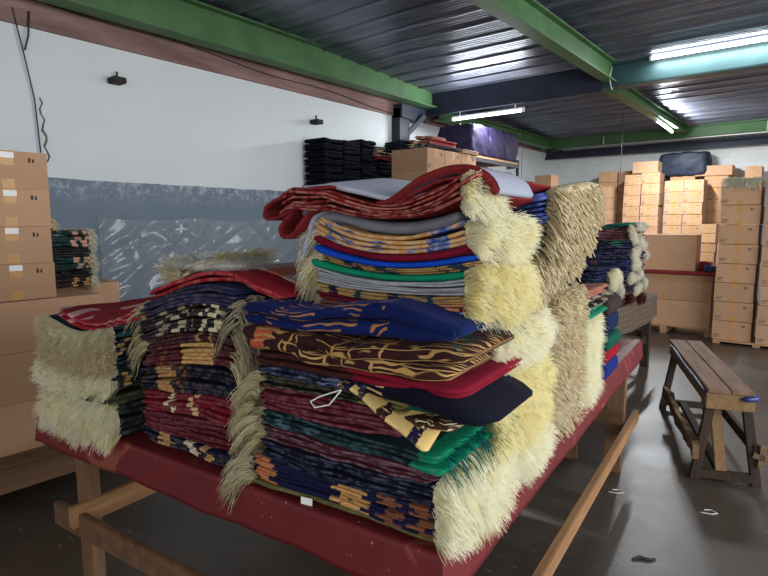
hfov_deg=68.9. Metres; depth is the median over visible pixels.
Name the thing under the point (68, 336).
rug
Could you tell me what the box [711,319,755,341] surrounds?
carton
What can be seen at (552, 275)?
rug
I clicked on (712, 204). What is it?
carton
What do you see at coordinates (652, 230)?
carton
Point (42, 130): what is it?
wire
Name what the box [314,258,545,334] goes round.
rug
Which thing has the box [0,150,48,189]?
carton
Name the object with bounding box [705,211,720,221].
carton
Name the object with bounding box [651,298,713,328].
carton
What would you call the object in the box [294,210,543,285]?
rug
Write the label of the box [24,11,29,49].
wire
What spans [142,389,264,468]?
rug
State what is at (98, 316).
rug
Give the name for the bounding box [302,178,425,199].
folded blanket
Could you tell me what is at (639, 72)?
beam
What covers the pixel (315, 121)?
wall bracket
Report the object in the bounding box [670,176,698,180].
carton
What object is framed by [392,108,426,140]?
beam
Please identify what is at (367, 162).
cloth bundle
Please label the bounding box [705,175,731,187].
carton
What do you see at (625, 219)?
carton
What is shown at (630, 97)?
beam
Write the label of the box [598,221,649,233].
rug
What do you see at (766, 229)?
carton
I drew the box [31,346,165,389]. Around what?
rug
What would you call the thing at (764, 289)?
carton
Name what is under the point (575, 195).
rug
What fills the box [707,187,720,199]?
carton
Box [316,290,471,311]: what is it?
rug
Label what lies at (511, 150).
cloth sack
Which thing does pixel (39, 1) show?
wire
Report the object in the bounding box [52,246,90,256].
rug
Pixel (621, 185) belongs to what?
carton
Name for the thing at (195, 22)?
beam
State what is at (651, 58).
fluorescent light
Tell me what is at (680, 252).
carton
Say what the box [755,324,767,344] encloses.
carton
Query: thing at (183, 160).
wall
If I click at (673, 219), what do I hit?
carton
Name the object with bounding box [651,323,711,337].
pallet
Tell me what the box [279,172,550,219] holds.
folded blanket
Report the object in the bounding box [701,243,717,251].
carton
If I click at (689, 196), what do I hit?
carton
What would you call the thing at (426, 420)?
rug
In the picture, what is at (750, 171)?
carton
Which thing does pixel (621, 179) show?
carton
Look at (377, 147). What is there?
rug
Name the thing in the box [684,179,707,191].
carton
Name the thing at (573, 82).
beam
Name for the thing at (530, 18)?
beam
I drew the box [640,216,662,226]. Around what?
carton
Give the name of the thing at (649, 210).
carton
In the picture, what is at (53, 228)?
rug
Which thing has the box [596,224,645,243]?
rug
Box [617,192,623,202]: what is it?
carton
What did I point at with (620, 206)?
carton
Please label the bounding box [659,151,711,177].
cloth bag
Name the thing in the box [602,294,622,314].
folded blanket
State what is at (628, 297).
rug
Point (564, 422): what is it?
rug
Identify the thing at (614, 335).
folded blanket
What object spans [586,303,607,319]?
rug
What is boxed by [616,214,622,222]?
carton
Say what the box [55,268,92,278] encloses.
rug
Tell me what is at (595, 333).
rug
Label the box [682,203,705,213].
carton
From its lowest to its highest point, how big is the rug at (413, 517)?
0.239 m
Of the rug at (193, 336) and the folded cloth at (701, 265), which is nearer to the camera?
the rug at (193, 336)
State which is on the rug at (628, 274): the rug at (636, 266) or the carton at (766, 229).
the rug at (636, 266)
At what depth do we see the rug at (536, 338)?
1.58 m
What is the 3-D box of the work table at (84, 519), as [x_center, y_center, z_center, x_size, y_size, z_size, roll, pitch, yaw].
[0.130,0.817,2.994,1.863,0.791,2.780,4,8,33]
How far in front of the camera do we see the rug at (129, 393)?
1.98 m
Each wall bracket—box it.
[107,71,126,85]
[310,115,322,124]
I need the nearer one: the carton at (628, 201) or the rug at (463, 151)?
the rug at (463, 151)
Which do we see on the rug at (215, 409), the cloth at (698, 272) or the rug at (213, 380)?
the rug at (213, 380)
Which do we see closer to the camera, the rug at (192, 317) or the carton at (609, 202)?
the rug at (192, 317)
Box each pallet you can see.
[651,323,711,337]
[712,335,767,347]
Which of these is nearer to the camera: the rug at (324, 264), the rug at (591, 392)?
the rug at (324, 264)
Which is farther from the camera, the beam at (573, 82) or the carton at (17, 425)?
the beam at (573, 82)
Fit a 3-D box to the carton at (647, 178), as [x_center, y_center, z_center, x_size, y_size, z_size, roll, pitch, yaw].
[5.363,-2.179,11.162,0.330,0.206,0.402,5,8,38]
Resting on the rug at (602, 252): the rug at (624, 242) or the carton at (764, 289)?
the rug at (624, 242)
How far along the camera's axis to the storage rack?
9.01 m
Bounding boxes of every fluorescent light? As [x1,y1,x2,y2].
[451,104,524,120]
[649,36,767,60]
[654,117,672,132]
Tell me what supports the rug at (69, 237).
on the rug at (63, 251)
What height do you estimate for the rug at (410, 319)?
0.217 m
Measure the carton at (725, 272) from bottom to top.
0.242 m
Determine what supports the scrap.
on the floor
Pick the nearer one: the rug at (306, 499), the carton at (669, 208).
the rug at (306, 499)
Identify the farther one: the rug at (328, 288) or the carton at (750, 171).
the carton at (750, 171)
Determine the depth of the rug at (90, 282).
3.84 m
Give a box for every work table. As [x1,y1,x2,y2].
[54,377,638,575]
[622,321,650,366]
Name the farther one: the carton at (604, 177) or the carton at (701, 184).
the carton at (604, 177)
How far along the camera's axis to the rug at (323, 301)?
1.56 m
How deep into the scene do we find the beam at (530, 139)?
10.92 m
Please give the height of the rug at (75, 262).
0.177 m
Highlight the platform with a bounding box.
[0,445,75,495]
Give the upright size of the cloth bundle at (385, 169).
0.184 m
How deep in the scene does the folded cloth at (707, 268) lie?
7.57 m
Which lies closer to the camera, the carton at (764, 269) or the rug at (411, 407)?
the rug at (411, 407)
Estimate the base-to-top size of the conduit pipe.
0.202 m
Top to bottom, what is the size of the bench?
0.574 m
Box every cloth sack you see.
[437,123,489,156]
[489,127,505,159]
[502,132,517,161]
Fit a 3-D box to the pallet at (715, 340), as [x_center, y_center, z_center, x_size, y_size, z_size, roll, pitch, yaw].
[4.854,0.695,7.258,0.950,0.050,0.640,5,8,38]
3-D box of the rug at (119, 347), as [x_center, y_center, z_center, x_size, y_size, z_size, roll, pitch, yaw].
[-0.965,0.201,2.234,0.489,0.154,0.639,4,8,33]
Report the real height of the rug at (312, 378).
0.032 m
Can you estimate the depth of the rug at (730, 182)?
6.99 m
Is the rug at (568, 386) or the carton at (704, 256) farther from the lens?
the carton at (704, 256)
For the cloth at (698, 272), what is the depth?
7.76 m
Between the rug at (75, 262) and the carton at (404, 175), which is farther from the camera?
the carton at (404, 175)
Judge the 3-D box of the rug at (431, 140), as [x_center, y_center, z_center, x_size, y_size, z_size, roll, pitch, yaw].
[0.645,-1.902,7.425,0.370,0.074,0.625,5,8,38]
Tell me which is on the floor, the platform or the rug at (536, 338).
the platform
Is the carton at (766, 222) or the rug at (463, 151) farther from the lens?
the rug at (463, 151)
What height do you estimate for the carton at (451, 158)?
0.276 m
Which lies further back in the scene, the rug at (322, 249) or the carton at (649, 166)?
the carton at (649, 166)
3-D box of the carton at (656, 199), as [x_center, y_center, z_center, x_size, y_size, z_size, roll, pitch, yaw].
[5.366,-1.756,11.195,0.330,0.206,0.402,5,8,38]
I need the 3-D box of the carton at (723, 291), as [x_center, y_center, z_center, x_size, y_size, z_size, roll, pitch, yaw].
[4.638,0.037,7.374,0.430,0.242,0.501,5,8,39]
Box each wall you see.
[0,21,547,300]
[548,132,767,302]
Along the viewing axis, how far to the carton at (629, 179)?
11.20 m
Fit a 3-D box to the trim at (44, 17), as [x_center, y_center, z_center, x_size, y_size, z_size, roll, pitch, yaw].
[-1.089,-2.837,6.987,0.030,0.770,16.000,5,8,38]
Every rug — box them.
[29,356,150,405]
[31,314,139,359]
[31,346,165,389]
[31,386,146,456]
[32,324,149,371]
[46,218,60,235]
[48,382,149,405]
[51,227,97,253]
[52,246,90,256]
[53,253,99,274]
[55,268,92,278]
[55,274,101,291]
[57,296,160,330]
[123,281,272,341]
[126,304,263,376]
[127,331,247,379]
[138,364,261,436]
[142,341,264,406]
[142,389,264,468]
[142,409,241,452]
[144,426,258,466]
[149,268,306,299]
[152,247,278,283]
[214,295,525,357]
[215,444,522,565]
[225,383,402,436]
[227,369,410,413]
[228,406,526,494]
[232,424,442,483]
[243,324,513,381]
[245,262,306,286]
[252,474,436,541]
[256,349,521,407]
[258,364,366,391]
[260,438,518,534]
[293,253,503,302]
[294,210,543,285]
[303,286,527,333]
[312,259,466,280]
[314,234,489,261]
[314,245,499,267]
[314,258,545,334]
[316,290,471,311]
[317,282,465,304]
[337,381,439,451]
[357,374,532,426]
[373,149,391,157]
[373,157,391,162]
[374,146,385,150]
[378,413,463,431]
[405,143,460,151]
[406,405,440,416]
[409,138,456,147]
[415,135,445,140]
[456,149,478,155]
[483,391,556,467]
[490,303,560,376]
[492,348,561,434]
[509,200,606,244]
[512,421,559,489]
[525,249,586,293]
[528,223,597,270]
[531,181,604,219]
[532,282,567,309]
[545,281,590,343]
[548,320,588,377]
[548,353,588,415]
[548,387,587,442]
[566,264,623,291]
[566,281,625,298]
[579,368,604,412]
[581,283,607,298]
[581,309,607,357]
[582,340,606,383]
[584,291,607,309]
[585,245,650,261]
[585,257,643,272]
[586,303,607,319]
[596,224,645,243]
[596,237,648,250]
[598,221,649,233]
[616,263,644,284]
[621,275,648,296]
[622,290,647,305]
[718,176,767,192]
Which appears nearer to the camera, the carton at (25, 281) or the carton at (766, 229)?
the carton at (25, 281)
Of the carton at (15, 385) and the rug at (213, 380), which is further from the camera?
the carton at (15, 385)
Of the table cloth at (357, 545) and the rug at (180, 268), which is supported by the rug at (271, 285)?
the rug at (180, 268)
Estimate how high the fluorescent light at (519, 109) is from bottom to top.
0.184 m
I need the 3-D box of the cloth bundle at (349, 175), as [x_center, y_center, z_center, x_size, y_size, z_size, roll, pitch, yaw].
[-0.545,-1.478,7.472,0.368,0.183,0.332,5,8,38]
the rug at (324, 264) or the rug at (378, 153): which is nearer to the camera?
the rug at (324, 264)
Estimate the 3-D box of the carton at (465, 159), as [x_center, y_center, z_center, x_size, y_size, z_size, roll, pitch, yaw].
[0.957,-1.729,7.944,0.562,0.276,0.400,5,8,38]
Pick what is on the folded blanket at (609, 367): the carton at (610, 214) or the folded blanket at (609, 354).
the folded blanket at (609, 354)
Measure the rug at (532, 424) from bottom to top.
0.169 m
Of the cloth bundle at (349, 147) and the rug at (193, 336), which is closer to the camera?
the rug at (193, 336)
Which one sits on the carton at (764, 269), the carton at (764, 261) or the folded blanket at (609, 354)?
the carton at (764, 261)
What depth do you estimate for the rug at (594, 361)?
2.36 m
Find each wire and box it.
[11,7,41,152]
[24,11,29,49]
[39,1,393,113]
[39,97,49,161]
[620,125,622,176]
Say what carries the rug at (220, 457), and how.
on the table cloth at (357, 545)
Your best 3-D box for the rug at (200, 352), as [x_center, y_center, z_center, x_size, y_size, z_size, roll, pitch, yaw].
[-0.480,0.243,1.928,0.545,0.192,0.512,4,8,33]
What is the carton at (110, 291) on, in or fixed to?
on the carton
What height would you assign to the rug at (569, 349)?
0.205 m
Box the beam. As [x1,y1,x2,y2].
[37,0,436,108]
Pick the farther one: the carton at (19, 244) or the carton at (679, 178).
the carton at (679, 178)
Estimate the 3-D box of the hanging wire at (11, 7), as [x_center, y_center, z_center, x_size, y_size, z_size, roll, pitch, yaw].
[-2.989,-1.726,4.689,0.021,1.151,0.151,5,8,38]
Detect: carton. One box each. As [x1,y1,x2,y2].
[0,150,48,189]
[0,188,50,226]
[0,226,52,264]
[0,262,56,301]
[0,287,102,354]
[0,349,45,406]
[0,398,44,457]
[57,278,119,302]
[392,147,444,171]
[392,170,431,180]
[445,150,460,165]
[461,153,475,165]
[535,175,558,186]
[599,171,618,182]
[599,182,619,192]
[599,187,614,197]
[602,221,613,224]
[603,198,614,208]
[604,209,614,219]
[616,203,624,212]
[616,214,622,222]
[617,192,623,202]
[618,171,636,181]
[618,182,625,192]
[622,206,639,216]
[622,217,639,222]
[623,196,642,206]
[624,185,641,195]
[625,174,641,185]
[633,161,661,173]
[640,205,662,215]
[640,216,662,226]
[640,227,661,233]
[641,172,664,183]
[641,183,664,194]
[641,194,663,205]
[641,234,701,270]
[642,273,715,302]
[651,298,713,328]
[662,226,681,233]
[663,214,682,224]
[664,203,682,214]
[665,180,684,191]
[665,192,683,202]
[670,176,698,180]
[681,226,699,233]
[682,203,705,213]
[682,214,705,224]
[683,191,706,202]
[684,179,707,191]
[695,164,735,177]
[700,224,718,232]
[700,233,718,242]
[700,252,716,261]
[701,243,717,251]
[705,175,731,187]
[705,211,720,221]
[706,199,720,210]
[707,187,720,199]
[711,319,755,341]
[713,300,757,322]
[714,282,757,302]
[715,263,759,283]
[717,244,761,263]
[718,225,762,243]
[720,185,765,204]
[720,205,764,223]
[745,166,763,177]
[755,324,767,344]
[757,304,767,324]
[760,266,767,285]
[760,285,767,305]
[761,246,767,265]
[764,226,767,245]
[765,206,767,225]
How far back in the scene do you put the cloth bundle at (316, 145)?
7.05 m
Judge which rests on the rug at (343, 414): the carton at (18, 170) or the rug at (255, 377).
the rug at (255, 377)
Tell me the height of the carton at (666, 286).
0.356 m
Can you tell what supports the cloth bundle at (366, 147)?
on the cloth bundle at (367, 162)
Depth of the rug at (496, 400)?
1.27 m
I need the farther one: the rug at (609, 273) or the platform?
the rug at (609, 273)
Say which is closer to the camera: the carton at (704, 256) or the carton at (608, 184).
the carton at (704, 256)
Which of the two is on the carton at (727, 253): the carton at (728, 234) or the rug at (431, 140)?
the carton at (728, 234)
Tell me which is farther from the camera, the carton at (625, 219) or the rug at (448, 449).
the carton at (625, 219)
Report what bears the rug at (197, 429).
on the rug at (220, 457)
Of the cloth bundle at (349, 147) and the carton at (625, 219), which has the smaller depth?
the cloth bundle at (349, 147)
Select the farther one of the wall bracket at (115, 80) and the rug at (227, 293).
the wall bracket at (115, 80)
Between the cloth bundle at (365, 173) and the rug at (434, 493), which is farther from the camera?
the cloth bundle at (365, 173)
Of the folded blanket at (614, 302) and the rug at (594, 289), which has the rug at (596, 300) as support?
the rug at (594, 289)
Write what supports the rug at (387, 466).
on the rug at (434, 493)
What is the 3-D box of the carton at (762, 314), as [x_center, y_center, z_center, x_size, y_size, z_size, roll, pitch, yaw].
[4.973,0.328,7.045,0.420,0.239,0.501,5,8,38]
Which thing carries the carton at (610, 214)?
on the carton at (607, 222)
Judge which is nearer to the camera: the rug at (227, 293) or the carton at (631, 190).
the rug at (227, 293)
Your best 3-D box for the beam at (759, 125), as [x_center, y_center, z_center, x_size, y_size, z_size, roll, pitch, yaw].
[7.971,-2.833,9.239,11.400,0.205,0.200,5,8,38]
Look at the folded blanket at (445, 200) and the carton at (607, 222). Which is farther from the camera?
the carton at (607, 222)
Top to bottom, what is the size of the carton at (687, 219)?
0.210 m
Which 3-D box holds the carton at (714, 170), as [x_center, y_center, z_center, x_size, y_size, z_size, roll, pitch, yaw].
[6.441,-2.272,10.894,0.620,0.190,0.400,5,8,38]
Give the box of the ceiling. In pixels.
[197,0,767,138]
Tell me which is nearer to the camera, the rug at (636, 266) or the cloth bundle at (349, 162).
the rug at (636, 266)
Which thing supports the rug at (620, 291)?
on the rug
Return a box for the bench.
[659,339,767,486]
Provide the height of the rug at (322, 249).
0.053 m
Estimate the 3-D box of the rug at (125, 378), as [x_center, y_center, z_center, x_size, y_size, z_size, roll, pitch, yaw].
[-0.972,0.318,2.234,0.524,0.148,0.659,4,8,33]
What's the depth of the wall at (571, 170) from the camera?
11.85 m
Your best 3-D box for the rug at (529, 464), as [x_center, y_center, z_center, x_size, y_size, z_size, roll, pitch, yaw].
[0.235,0.486,1.934,0.718,0.174,0.491,4,8,33]
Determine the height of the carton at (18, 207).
0.205 m
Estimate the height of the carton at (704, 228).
0.165 m
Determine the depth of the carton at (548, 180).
11.34 m
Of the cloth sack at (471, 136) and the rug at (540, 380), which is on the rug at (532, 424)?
the rug at (540, 380)
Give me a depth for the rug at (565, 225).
1.60 m
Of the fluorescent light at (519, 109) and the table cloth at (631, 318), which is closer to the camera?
the table cloth at (631, 318)
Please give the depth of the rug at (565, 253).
1.63 m
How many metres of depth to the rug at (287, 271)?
1.79 m
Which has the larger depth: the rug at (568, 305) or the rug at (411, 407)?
the rug at (568, 305)
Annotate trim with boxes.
[0,0,549,152]
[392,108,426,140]
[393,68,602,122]
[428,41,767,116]
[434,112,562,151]
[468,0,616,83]
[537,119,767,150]
[545,134,767,159]
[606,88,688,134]
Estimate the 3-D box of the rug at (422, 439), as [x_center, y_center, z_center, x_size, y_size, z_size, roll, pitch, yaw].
[0.072,0.286,1.443,0.252,0.123,0.329,4,8,33]
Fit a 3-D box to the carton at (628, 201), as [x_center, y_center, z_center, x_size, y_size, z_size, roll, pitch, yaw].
[5.097,-1.766,11.415,0.310,0.204,0.402,5,8,38]
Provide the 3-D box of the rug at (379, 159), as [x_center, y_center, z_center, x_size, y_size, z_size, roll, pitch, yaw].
[-0.086,-1.810,7.918,0.392,0.054,0.466,5,8,38]
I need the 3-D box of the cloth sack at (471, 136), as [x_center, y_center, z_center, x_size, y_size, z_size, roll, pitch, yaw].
[1.222,-2.244,8.582,0.695,0.487,0.626,5,8,38]
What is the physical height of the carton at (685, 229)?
0.210 m
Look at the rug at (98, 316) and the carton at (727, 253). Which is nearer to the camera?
the rug at (98, 316)
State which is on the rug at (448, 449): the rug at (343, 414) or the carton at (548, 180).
the rug at (343, 414)
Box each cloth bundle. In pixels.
[304,137,342,154]
[305,152,342,169]
[305,168,343,183]
[333,155,360,169]
[334,170,360,180]
[335,140,359,154]
[350,139,375,154]
[350,154,377,169]
[353,168,377,179]
[374,162,391,176]
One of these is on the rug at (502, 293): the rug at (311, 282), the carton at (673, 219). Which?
the rug at (311, 282)
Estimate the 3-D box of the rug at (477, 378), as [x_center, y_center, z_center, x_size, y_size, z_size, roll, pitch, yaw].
[-0.022,0.226,1.515,0.668,0.102,0.419,4,8,33]
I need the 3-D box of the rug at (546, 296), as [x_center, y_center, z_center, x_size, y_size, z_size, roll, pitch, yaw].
[0.271,-0.013,1.999,0.663,0.158,0.523,4,8,30]
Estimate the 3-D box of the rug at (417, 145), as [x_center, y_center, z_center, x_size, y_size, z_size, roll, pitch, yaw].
[0.645,-1.847,7.433,0.423,0.077,0.722,5,8,38]
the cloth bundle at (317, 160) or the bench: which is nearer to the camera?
the bench
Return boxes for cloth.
[35,338,642,575]
[383,140,409,152]
[615,292,656,334]
[644,269,715,275]
[698,261,712,270]
[704,264,715,271]
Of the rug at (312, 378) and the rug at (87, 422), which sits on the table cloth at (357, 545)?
the rug at (87, 422)
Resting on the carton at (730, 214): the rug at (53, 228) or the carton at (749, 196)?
the carton at (749, 196)
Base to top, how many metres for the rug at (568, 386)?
0.208 m
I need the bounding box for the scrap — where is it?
[631,555,655,560]
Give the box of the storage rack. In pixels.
[476,156,518,176]
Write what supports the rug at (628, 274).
on the rug at (637, 288)
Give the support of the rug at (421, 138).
on the rug at (431, 140)
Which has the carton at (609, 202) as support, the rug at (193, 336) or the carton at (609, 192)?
the carton at (609, 192)
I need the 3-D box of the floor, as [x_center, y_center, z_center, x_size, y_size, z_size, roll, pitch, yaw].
[3.369,1.141,4.058,11.600,0.100,16.300,5,8,38]
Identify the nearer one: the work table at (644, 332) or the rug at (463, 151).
the work table at (644, 332)
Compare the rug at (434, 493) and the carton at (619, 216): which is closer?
the rug at (434, 493)
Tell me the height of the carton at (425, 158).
0.276 m
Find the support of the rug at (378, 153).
on the rug at (379, 159)
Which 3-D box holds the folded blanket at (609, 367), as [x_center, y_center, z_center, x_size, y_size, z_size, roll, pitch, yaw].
[0.876,0.370,2.886,0.574,0.080,0.264,4,8,33]
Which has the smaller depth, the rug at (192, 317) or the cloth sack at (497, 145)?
the rug at (192, 317)
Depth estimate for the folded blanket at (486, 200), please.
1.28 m
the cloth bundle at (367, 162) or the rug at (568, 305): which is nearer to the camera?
the rug at (568, 305)
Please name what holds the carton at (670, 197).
on the carton at (669, 208)
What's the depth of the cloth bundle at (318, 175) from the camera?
7.09 m
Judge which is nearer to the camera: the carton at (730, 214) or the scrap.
the scrap
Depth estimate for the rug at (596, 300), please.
2.41 m
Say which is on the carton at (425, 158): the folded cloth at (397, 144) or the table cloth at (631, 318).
the folded cloth at (397, 144)
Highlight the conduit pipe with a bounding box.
[570,121,767,148]
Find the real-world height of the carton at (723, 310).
0.242 m
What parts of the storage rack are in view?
post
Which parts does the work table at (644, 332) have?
rail, rail, leg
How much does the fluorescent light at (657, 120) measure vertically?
0.114 m
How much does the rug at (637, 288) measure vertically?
0.208 m
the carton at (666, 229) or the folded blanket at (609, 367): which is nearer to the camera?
the folded blanket at (609, 367)
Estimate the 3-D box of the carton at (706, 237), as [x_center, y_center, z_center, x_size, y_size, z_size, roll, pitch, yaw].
[6.006,-0.926,10.352,0.260,0.165,0.352,5,8,39]
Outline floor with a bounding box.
[0,303,767,575]
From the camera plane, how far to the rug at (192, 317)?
1.71 m
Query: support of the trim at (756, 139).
attached to the wall at (571, 170)
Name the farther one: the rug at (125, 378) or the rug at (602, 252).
the rug at (602, 252)
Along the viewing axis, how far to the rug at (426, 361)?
1.33 m
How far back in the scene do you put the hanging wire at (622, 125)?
9.97 m
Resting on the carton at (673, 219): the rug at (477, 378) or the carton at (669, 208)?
the carton at (669, 208)
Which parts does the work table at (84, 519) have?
leg, rail, rail, leg, rail, rail, leg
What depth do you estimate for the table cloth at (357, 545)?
1.59 m
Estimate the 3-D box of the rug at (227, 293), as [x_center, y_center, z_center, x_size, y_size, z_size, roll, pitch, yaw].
[-0.535,0.086,1.955,0.544,0.258,0.496,4,8,33]
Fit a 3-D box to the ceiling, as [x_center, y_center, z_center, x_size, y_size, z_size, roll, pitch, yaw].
[3.359,-2.591,3.613,11.600,0.691,16.267,5,8,38]
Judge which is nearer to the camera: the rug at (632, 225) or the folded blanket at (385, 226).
the folded blanket at (385, 226)
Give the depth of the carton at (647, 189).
11.04 m
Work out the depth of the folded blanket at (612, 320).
2.67 m
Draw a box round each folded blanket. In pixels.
[263,185,339,256]
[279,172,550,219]
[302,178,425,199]
[302,210,510,234]
[375,164,532,225]
[598,328,620,350]
[598,355,617,379]
[599,343,619,363]
[601,310,618,334]
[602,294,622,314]
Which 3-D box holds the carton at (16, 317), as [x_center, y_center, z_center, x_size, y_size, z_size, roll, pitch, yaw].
[-2.187,0.188,3.364,0.560,0.283,0.740,5,8,38]
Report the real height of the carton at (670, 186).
0.210 m
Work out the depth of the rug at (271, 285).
1.71 m
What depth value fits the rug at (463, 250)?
1.39 m
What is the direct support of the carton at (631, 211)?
on the carton at (625, 219)

